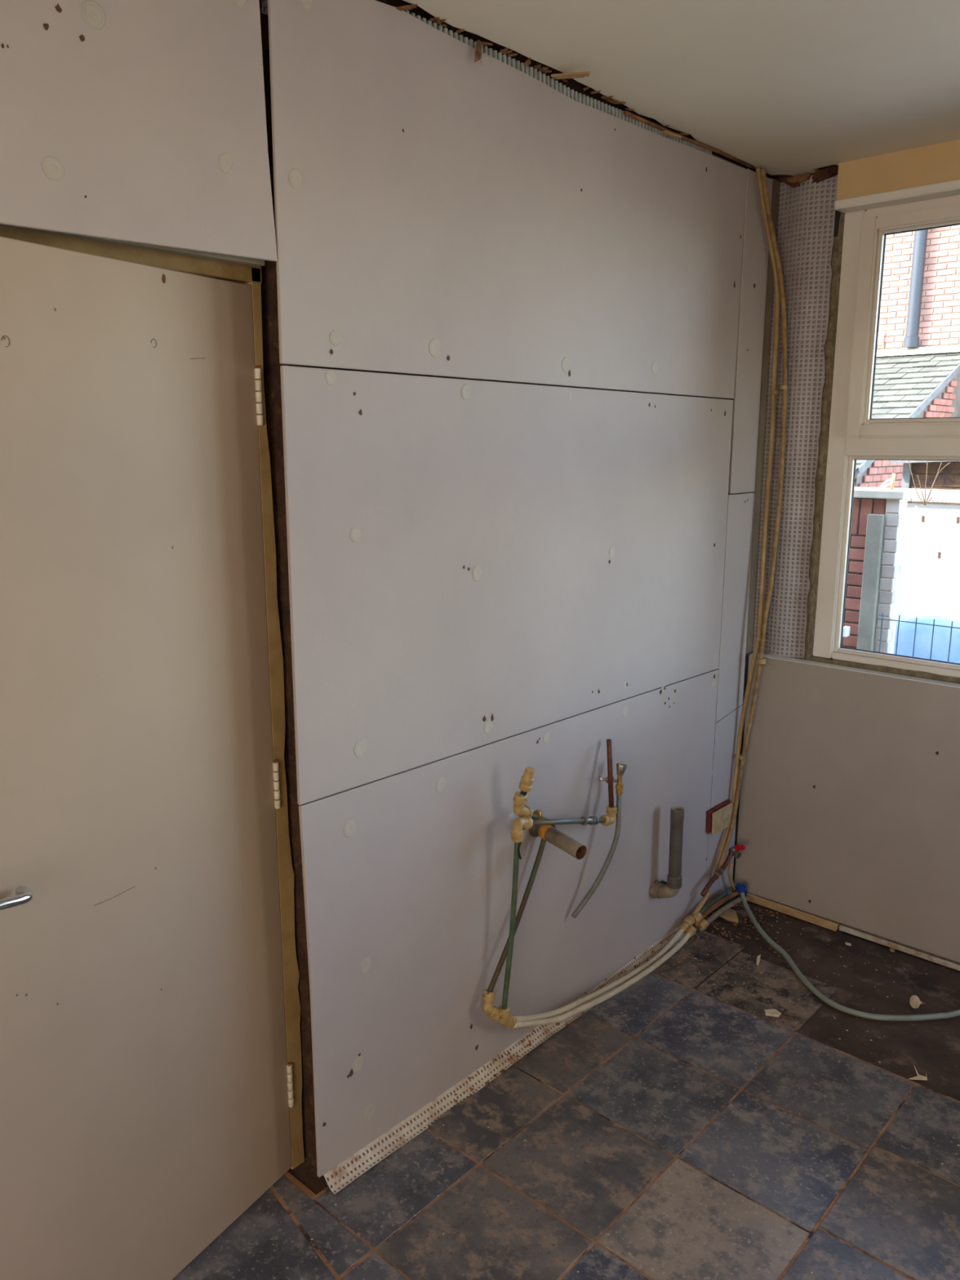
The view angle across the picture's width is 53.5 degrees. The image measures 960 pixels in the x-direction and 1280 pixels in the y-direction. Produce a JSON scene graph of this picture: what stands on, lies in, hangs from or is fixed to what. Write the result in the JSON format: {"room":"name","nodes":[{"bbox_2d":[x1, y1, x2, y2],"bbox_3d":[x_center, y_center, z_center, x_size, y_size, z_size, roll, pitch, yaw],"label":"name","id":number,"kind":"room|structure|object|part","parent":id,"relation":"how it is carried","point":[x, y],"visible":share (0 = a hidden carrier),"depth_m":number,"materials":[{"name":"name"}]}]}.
{"room":"building under construction","nodes":[
{"label":"building under construction","id":0,"kind":"room"},
{"bbox_2d":[0,0,773,1194],"bbox_3d":[-0.736,-0.022,1.741,0.386,2.800,5.700,10,16,41],"label":"wall","id":1,"kind":"structure","parent":0,"point":[513,320],"depth_m":2.23,"materials":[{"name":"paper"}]},
{"bbox_2d":[0,224,304,1279],"bbox_3d":[-0.798,0.353,1.578,0.290,2.030,1.268,10,16,41],"label":"door","id":2,"kind":"structure","parent":1,"relation":"in","point":[151,1064],"depth_m":1.73,"materials":[{"name":"paint"}]},
{"bbox_3d":[-0.754,0.406,1.470,0.056,0.041,0.137,8,14,34],"label":"lever","id":3,"kind":"part","parent":2,"relation":"part of","materials":[{"name":"silver metal"}]},
{"bbox_2d":[528,818,586,859],"bbox_3d":[0.206,0.527,2.549,0.060,0.066,0.189,-9,15,-37],"label":"pipe","id":4,"kind":"object","parent":1,"relation":"attached to","point":[553,836],"visible":0.81,"depth_m":2.52,"materials":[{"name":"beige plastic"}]},
{"bbox_2d":[454,902,719,1102],"bbox_3d":[0.413,1.083,2.991,0.056,0.033,1.436,10,16,41],"label":"crumbs","id":5,"kind":"object","parent":1,"relation":"on","point":[667,940],"visible":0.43,"depth_m":2.69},
{"bbox_2d":[482,738,696,1028],"bbox_3d":[0.373,0.676,2.806,0.087,0.852,1.039,10,16,41],"label":"water pipes","id":6,"kind":"object","parent":1,"relation":"attached to","point":[526,814],"visible":1,"depth_m":2.61,"materials":[{"name":"plastic"}]},
{"bbox_3d":[0.381,0.408,2.769,0.065,0.026,0.009,-5,13,-25],"label":"clamp arm","id":7,"kind":"part","parent":6,"relation":"part of"},
{"bbox_3d":[0.413,0.378,2.777,0.030,0.036,0.030,4,12,20],"label":"valve knob","id":8,"kind":"part","parent":6,"relation":"part of","materials":[{"name":"silver metal"}]},
{"bbox_2d":[648,806,684,898],"bbox_3d":[0.625,0.702,3.109,0.098,0.344,0.101,10,16,41],"label":"waste standpipe","id":9,"kind":"object","parent":1,"relation":"attached to","point":[670,888],"visible":1,"depth_m":3.07,"materials":[{"name":"grey plastic"}]},
{"bbox_2d":[706,799,733,835],"bbox_3d":[0.864,0.638,3.418,0.025,0.094,0.168,10,16,41],"label":"wood block","id":10,"kind":"object","parent":1,"relation":"attached to","point":[718,818],"visible":1,"depth_m":3.39,"materials":[{"name":"brown wood"}]},
{"bbox_2d":[713,166,779,880],"bbox_3d":[0.928,-0.315,3.250,0.072,2.398,0.206,10,16,41],"label":"riser pipe","id":11,"kind":"object","parent":1,"relation":"attached to","point":[774,393],"visible":0.97,"depth_m":3.27,"materials":[{"name":"beige plastic"}]},
{"bbox_2d":[715,168,787,871],"bbox_3d":[0.939,-0.315,3.217,0.096,2.373,0.216,10,16,41],"label":"riser pipe","id":12,"kind":"object","parent":1,"relation":"attached to","point":[761,660],"visible":0.99,"depth_m":3.24,"materials":[{"name":"beige plastic"}]},
{"bbox_2d":[700,844,746,896],"bbox_3d":[0.861,0.818,3.395,0.064,0.121,0.259,10,16,41],"label":"valve","id":13,"kind":"object","parent":12,"relation":"attached to","point":[733,851],"visible":1,"depth_m":3.41,"materials":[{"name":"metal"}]},
{"bbox_3d":[0.946,0.757,3.465,0.046,0.029,0.008,10,16,41],"label":"red lever","id":14,"kind":"part","parent":13,"relation":"part of","materials":[{"name":"red plastic"}]},
{"bbox_2d":[172,890,959,1279],"bbox_3d":[-0.327,1.504,1.394,3.964,0.151,5.290,10,16,41],"label":"floor","id":15,"kind":"structure","parent":0,"point":[870,1195],"depth_m":2.32,"materials":[{"name":"tile"}]},
{"bbox_2d":[311,920,959,1273],"bbox_3d":[0.777,1.250,2.246,1.574,0.005,2.186,10,16,41],"label":"floor grit","id":16,"kind":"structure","parent":15,"relation":"on","point":[776,921],"depth_m":2.81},
{"bbox_2d":[683,862,742,932],"bbox_3d":[0.837,0.920,3.386,0.061,0.149,0.371,10,16,41],"label":"bundle","id":17,"kind":"object","parent":15,"relation":"on","point":[697,917],"visible":1,"depth_m":3.35,"materials":[{"name":"beige plastic"}]},
{"bbox_2d":[719,908,737,922],"bbox_3d":[0.912,0.998,3.439,0.061,0.014,0.074,-8,14,-35],"label":"wood offcut","id":18,"kind":"object","parent":15,"relation":"on","point":[730,914],"visible":0.9,"depth_m":3.43,"materials":[{"name":"beige wood"}]},
{"bbox_2d":[670,902,791,971],"bbox_3d":[0.888,1.034,3.292,0.326,0.011,0.550,10,16,41],"label":"rubble","id":19,"kind":"object","parent":15,"relation":"on","point":[740,904],"visible":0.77,"depth_m":3.38,"materials":[{"name":"stone"}]},
{"bbox_2d":[755,954,760,965],"bbox_3d":[0.922,1.061,3.155,0.011,0.005,0.071,4,12,19],"label":"flake","id":20,"kind":"object","parent":15,"relation":"on","point":[758,957],"visible":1,"depth_m":3.15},
{"bbox_2d":[764,1008,781,1017],"bbox_3d":[0.881,1.121,2.861,0.047,0.006,0.035,1,12,7],"label":"chip","id":21,"kind":"object","parent":15,"relation":"on","point":[770,1012],"visible":1,"depth_m":2.86,"materials":[{"name":"beige"}]},
{"bbox_2d":[779,1014,792,1019],"bbox_3d":[0.911,1.125,2.842,0.043,0.006,0.005,5,13,23],"label":"stick","id":22,"kind":"object","parent":15,"relation":"on","point":[780,1015],"visible":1,"depth_m":2.84,"materials":[{"name":"brown wood"}]},
{"bbox_2d":[735,882,959,1021],"bbox_3d":[1.454,1.037,3.055,1.265,0.092,0.638,4,12,17],"label":"hose","id":23,"kind":"object","parent":15,"relation":"on","point":[740,888],"visible":1,"depth_m":2.90,"materials":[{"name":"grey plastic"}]},
{"bbox_2d":[909,995,925,1008],"bbox_3d":[1.330,1.097,2.895,0.039,0.037,0.047,10,16,41],"label":"plug","id":24,"kind":"object","parent":15,"relation":"on","point":[914,1001],"visible":1,"depth_m":2.89,"materials":[{"name":"beige plastic"}]},
{"bbox_2d":[908,1064,927,1080],"bbox_3d":[1.194,1.180,2.583,0.043,0.002,0.073,8,14,34],"label":"scrap","id":25,"kind":"object","parent":15,"relation":"on","point":[918,1077],"visible":1,"depth_m":2.57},
{"bbox_2d":[402,0,959,176],"bbox_3d":[0.143,-1.058,0.644,2.850,0.137,5.600,10,16,41],"label":"ceiling","id":26,"kind":"structure","parent":0,"point":[789,87],"depth_m":2.17,"materials":[{"name":"paint"}]},
{"bbox_2d":[395,4,417,10],"bbox_3d":[-0.147,-1.252,1.884,0.070,0.014,0.014,9,15,36],"label":"wood splinter","id":27,"kind":"object","parent":26,"relation":"attached to","point":[407,6],"visible":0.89,"depth_m":1.88,"materials":[{"name":"brown wood"}]},
{"bbox_2d":[474,39,482,62],"bbox_3d":[-0.004,-1.266,2.047,0.010,0.052,0.035,3,12,15],"label":"lath splinter","id":28,"kind":"object","parent":26,"relation":"hanging from","point":[478,47],"visible":1,"depth_m":2.04,"materials":[{"name":"brown wood"}]},
{"bbox_2d":[523,57,530,66],"bbox_3d":[0.111,-1.315,2.164,0.022,0.013,0.016,10,16,41],"label":"chip","id":29,"kind":"object","parent":26,"relation":"attached to","point":[527,62],"visible":1,"depth_m":2.16,"materials":[{"name":"brown wood"}]},
{"bbox_2d":[551,71,590,79],"bbox_3d":[0.217,-1.315,2.216,0.110,0.022,0.027,9,15,38],"label":"wood splinter","id":30,"kind":"object","parent":26,"relation":"attached to","point":[579,74],"visible":1,"depth_m":2.21,"materials":[{"name":"brown wood"}]},
{"bbox_2d":[662,130,681,137],"bbox_3d":[0.530,-1.395,2.627,0.075,0.006,0.014,-11,16,-42],"label":"chip","id":31,"kind":"object","parent":26,"relation":"attached to","point":[666,132],"visible":1,"depth_m":2.62,"materials":[{"name":"brown wood"}]},
{"bbox_2d":[732,139,959,971],"bbox_3d":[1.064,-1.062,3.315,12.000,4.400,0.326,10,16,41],"label":"wall","id":32,"kind":"structure","parent":0,"point":[848,815],"depth_m":3.22,"materials":[{"name":"paint"}]},
{"bbox_2d":[808,178,959,677],"bbox_3d":[1.984,-0.497,2.643,2.000,1.586,0.434,10,16,41],"label":"window","id":33,"kind":"structure","parent":32,"relation":"in","point":[851,433],"depth_m":3.06,"materials":[{"name":"plastic"}]},
{"bbox_3d":[1.873,-1.234,2.356,1.987,0.028,0.089,10,16,41],"label":"head trim","id":34,"kind":"part","parent":33,"relation":"part of","materials":[{"name":"beige wood"}]},
{"bbox_3d":[1.548,-0.935,2.772,0.906,0.672,0.061,10,16,41],"label":"sash","id":35,"kind":"part","parent":33,"relation":"part of","materials":[{"name":"plastic"}]},
{"label":"outside","id":36,"kind":"structure","parent":0,"visible":0},
{"bbox_3d":[3.580,-0.125,10.900,22.000,0.100,13.580,10,16,41],"label":"ground","id":37,"kind":"structure","parent":36,"visible":0},
{"bbox_2d":[841,488,915,653],"bbox_3d":[1.353,-0.205,6.671,3.045,1.765,0.205,10,16,41],"label":"wall","id":38,"kind":"structure","parent":37,"relation":"on","point":[878,520],"depth_m":5.62,"materials":[{"name":"brick"}]},
{"bbox_2d":[842,626,850,637],"bbox_3d":[2.212,-0.052,5.759,0.035,0.060,0.060,10,16,41],"label":"bracket","id":39,"kind":"object","parent":38,"relation":"attached to","point":[846,628],"visible":0.8,"depth_m":5.74,"materials":[{"name":"white plastic"}]},
{"bbox_2d":[877,472,895,489],"bbox_3d":[2.381,-0.922,5.559,0.125,0.103,0.036,-6,13,-26],"label":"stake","id":40,"kind":"object","parent":38,"relation":"on","point":[891,482],"visible":1,"depth_m":5.55,"materials":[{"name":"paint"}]},
{"bbox_2d":[854,486,959,621],"bbox_3d":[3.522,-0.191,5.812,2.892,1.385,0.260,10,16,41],"label":"garage","id":41,"kind":"structure","parent":37,"relation":"on","point":[930,584],"depth_m":6.16,"materials":[{"name":"white paint"}]},
{"bbox_3d":[3.478,-0.138,5.768,2.600,1.300,0.040,10,16,41],"label":"panel","id":42,"kind":"part","parent":41,"relation":"part of","materials":[{"name":"white"}]},
{"bbox_2d":[907,460,950,505],"bbox_3d":[2.841,-1.035,6.017,0.259,0.366,0.097,10,16,41],"label":"bare twigs","id":43,"kind":"object","parent":41,"relation":"on","point":[925,502],"visible":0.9,"depth_m":6.02,"materials":[{"name":"brown plant"}]},
{"bbox_2d":[854,344,959,488],"bbox_3d":[3.099,-2.094,12.324,4.880,3.280,3.558,10,16,41],"label":"roof","id":44,"kind":"object","parent":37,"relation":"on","point":[920,382],"visible":0.12,"depth_m":11.18,"materials":[{"name":"tile"}]},
{"bbox_2d":[875,613,959,662],"bbox_3d":[2.652,0.515,4.706,1.450,1.148,0.012,10,16,41],"label":"wire fence","id":45,"kind":"object","parent":37,"relation":"on","point":[882,618],"visible":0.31,"depth_m":4.95,"materials":[{"name":"teal metal"}]},
{"bbox_2d":[877,225,959,350],"bbox_3d":[2.913,-4.308,14.840,10.908,6.600,0.507,10,16,41],"label":"house","id":46,"kind":"structure","parent":37,"relation":"on","point":[940,316],"depth_m":11.98,"materials":[{"name":"brick"}]},
{"bbox_2d":[877,333,884,345],"bbox_3d":[5.176,-3.930,12.441,0.190,0.140,0.059,10,16,41],"label":"wall vent","id":47,"kind":"object","parent":46,"relation":"attached to","point":[881,335],"visible":0.42,"depth_m":12.38,"materials":[{"name":"white plastic"}]},
{"bbox_2d":[903,229,928,347],"bbox_3d":[5.776,-5.228,11.496,0.992,3.200,0.182,10,16,41],"label":"pipe","id":48,"kind":"object","parent":46,"relation":"attached to","point":[911,340],"visible":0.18,"depth_m":11.89,"materials":[{"name":"grey plastic"}]},
{"bbox_2d":[890,460,959,504],"bbox_3d":[4.769,-0.588,7.451,2.800,2.200,1.050,10,16,41],"label":"shed","id":49,"kind":"object","parent":37,"relation":"on","point":[948,478],"visible":0.21,"depth_m":7.77,"materials":[{"name":"brown wood"}]},
{"bbox_3d":[3.556,-0.565,8.082,0.060,1.900,0.070,10,16,41],"label":"corner post","id":50,"kind":"part","parent":49,"relation":"part of","materials":[{"name":"white wood"}]},
{"bbox_2d":[893,615,959,662],"bbox_3d":[3.179,0.369,5.915,2.700,0.966,0.240,10,16,41],"label":"plastic sheet","id":51,"kind":"object","parent":37,"relation":"on","point":[941,636],"visible":0.21,"depth_m":6.07,"materials":[{"name":"blue plastic"}]}
]}

